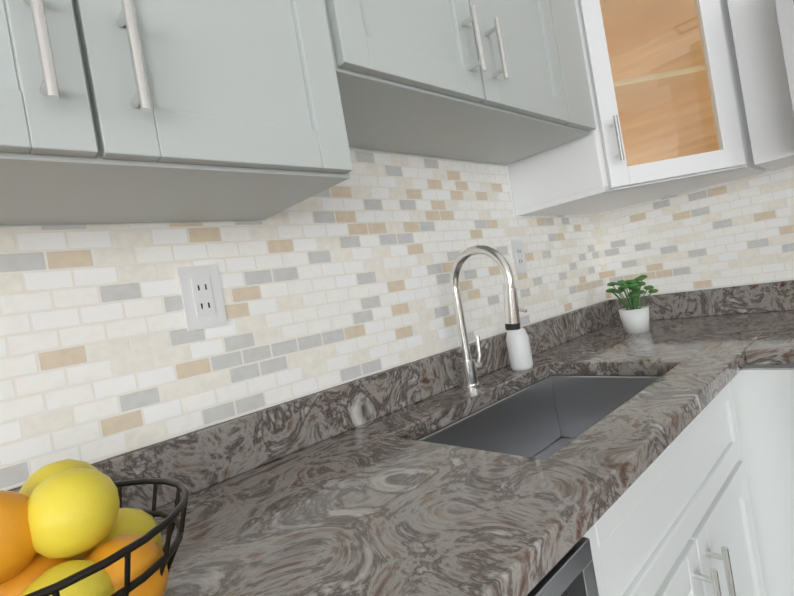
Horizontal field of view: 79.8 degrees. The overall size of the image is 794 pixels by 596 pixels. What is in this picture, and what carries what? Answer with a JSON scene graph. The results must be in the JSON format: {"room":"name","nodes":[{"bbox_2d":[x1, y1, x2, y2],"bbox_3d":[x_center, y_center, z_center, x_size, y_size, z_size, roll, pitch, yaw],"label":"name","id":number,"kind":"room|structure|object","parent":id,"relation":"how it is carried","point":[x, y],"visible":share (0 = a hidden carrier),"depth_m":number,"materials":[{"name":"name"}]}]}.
{"room":"kitchen","nodes":[
{"label":"kitchen","id":0,"kind":"room"},
{"bbox_2d":[0,147,598,490],"bbox_3d":[0.010,0.033,1.313,2.580,2.300,0.120,-10,1,-43],"label":"wall","id":1,"kind":"structure","parent":0,"point":[510,189],"depth_m":0.96,"materials":[{"name":"white paint"}]},
{"bbox_2d":[0,0,399,224],"bbox_3d":[-0.473,-0.583,0.641,0.773,0.908,0.316,-10,1,-43],"label":"upper cabinet","id":2,"kind":"object","parent":1,"relation":"attached to","point":[129,111],"depth_m":0.61,"materials":[{"name":"grey wood"}]},
{"bbox_2d":[0,149,607,490],"bbox_3d":[0.046,-0.115,1.275,2.297,0.545,0.010,-10,1,-43],"label":"backsplash","id":3,"kind":"structure","parent":1,"relation":"attached to","point":[105,353],"depth_m":0.95,"materials":[{"name":"tile"}]},
{"bbox_2d":[177,264,227,330],"bbox_3d":[-0.356,-0.002,0.872,0.072,0.116,0.008,-10,1,-43],"label":"electrical outlet plate","id":4,"kind":"object","parent":3,"relation":"attached to","point":[202,296],"depth_m":0.87,"materials":[{"name":"white plastic"}]},
{"bbox_2d":[509,239,527,273],"bbox_3d":[0.412,-0.140,1.605,0.072,0.116,0.008,-10,1,-43],"label":"electrical outlet plate","id":5,"kind":"object","parent":3,"relation":"attached to","point":[516,246],"depth_m":1.60,"materials":[{"name":"white plastic"}]},
{"bbox_2d":[372,0,579,162],"bbox_3d":[0.020,-0.761,1.125,0.773,0.733,0.316,-10,1,-43],"label":"upper cabinet","id":6,"kind":"object","parent":1,"relation":"attached to","point":[486,81],"depth_m":1.08,"materials":[{"name":"grey wood"}]},
{"bbox_2d":[508,0,765,215],"bbox_3d":[0.756,-0.802,1.627,0.618,0.906,0.609,-10,1,-43],"label":"upper cabinet","id":7,"kind":"object","parent":1,"relation":"attached to","point":[666,94],"visible":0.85,"depth_m":1.48,"materials":[{"name":"white wood"}]},
{"bbox_2d":[593,165,793,367],"bbox_3d":[1.960,-0.300,1.004,0.120,2.300,3.040,-10,1,-43],"label":"wall","id":8,"kind":"structure","parent":0,"point":[768,366],"depth_m":1.70,"materials":[{"name":"white paint"}]},
{"bbox_2d":[594,166,793,298],"bbox_3d":[1.572,-0.254,1.320,0.010,0.441,2.016,-10,1,-43],"label":"backsplash","id":9,"kind":"structure","parent":8,"relation":"attached to","point":[736,232],"depth_m":1.76,"materials":[{"name":"tile"}]},
{"bbox_2d":[727,0,793,169],"bbox_3d":[1.526,-0.919,0.956,0.381,0.928,1.403,-10,1,-43],"label":"upper cabinet","id":10,"kind":"object","parent":8,"relation":"attached to","point":[762,72],"visible":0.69,"depth_m":1.36,"materials":[{"name":"white wood"}]},
{"bbox_2d":[775,0,793,113],"bbox_3d":[1.388,-0.682,1.073,0.475,0.445,0.762,-10,1,-43],"label":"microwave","id":11,"kind":"object","parent":10,"relation":"attached to","point":[785,11],"visible":1,"depth_m":1.22,"materials":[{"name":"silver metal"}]},
{"bbox_3d":[-1.316,1.493,-0.426,7.240,0.100,12.940,-10,1,-43],"label":"floor","id":12,"kind":"structure","parent":0,"visible":0},
{"bbox_2d":[527,537,598,595],"bbox_3d":[-0.118,0.785,0.574,0.622,0.872,0.597,-10,1,-43],"label":"dishwasher","id":13,"kind":"object","parent":12,"relation":"on","point":[571,572],"visible":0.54,"depth_m":0.54,"materials":[{"name":"grey metal"}]},
{"bbox_2d":[583,368,793,595],"bbox_3d":[0.191,0.729,0.784,1.585,0.875,0.735,-10,1,-43],"label":"base cabinet","id":14,"kind":"object","parent":12,"relation":"on","point":[703,505],"visible":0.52,"depth_m":0.99,"materials":[{"name":"white wood"}]},
{"bbox_2d":[8,283,767,595],"bbox_3d":[0.326,0.288,1.057,2.297,0.337,0.617,-10,1,-43],"label":"countertop","id":15,"kind":"structure","parent":14,"relation":"on","point":[426,476],"depth_m":0.79,"materials":[{"name":"stone"}]},
{"bbox_2d":[0,459,188,595],"bbox_3d":[-0.345,0.254,0.456,0.277,0.167,0.277,-10,1,-43],"label":"fruit bowl","id":16,"kind":"object","parent":15,"relation":"on","point":[70,527],"visible":1,"depth_m":0.43,"materials":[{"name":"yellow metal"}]},
{"bbox_2d":[450,245,520,390],"bbox_3d":[0.232,0.048,1.212,0.096,0.366,0.213,-10,1,-43],"label":"faucet","id":17,"kind":"object","parent":15,"relation":"on","point":[469,367],"visible":1,"depth_m":1.23,"materials":[{"name":"silver metal"}]},
{"bbox_2d":[506,308,532,370],"bbox_3d":[0.359,0.118,1.395,0.066,0.181,0.079,-10,1,-43],"label":"soap dispenser","id":18,"kind":"object","parent":15,"relation":"on","point":[519,350],"visible":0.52,"depth_m":1.37,"materials":[{"name":"white plastic"}]},
{"bbox_2d":[606,275,657,333],"bbox_3d":[0.847,0.024,1.711,0.157,0.197,0.174,-10,1,-43],"label":"plant pot","id":19,"kind":"object","parent":15,"relation":"on","point":[634,316],"visible":1,"depth_m":1.68,"materials":[{"name":"white"}]},
{"bbox_2d":[732,280,793,364],"bbox_3d":[1.139,0.045,1.343,0.677,0.138,0.120,-10,1,-43],"label":"countertop","id":20,"kind":"structure","parent":14,"relation":"on","point":[773,302],"depth_m":1.49,"materials":[{"name":"stone"}]}
]}

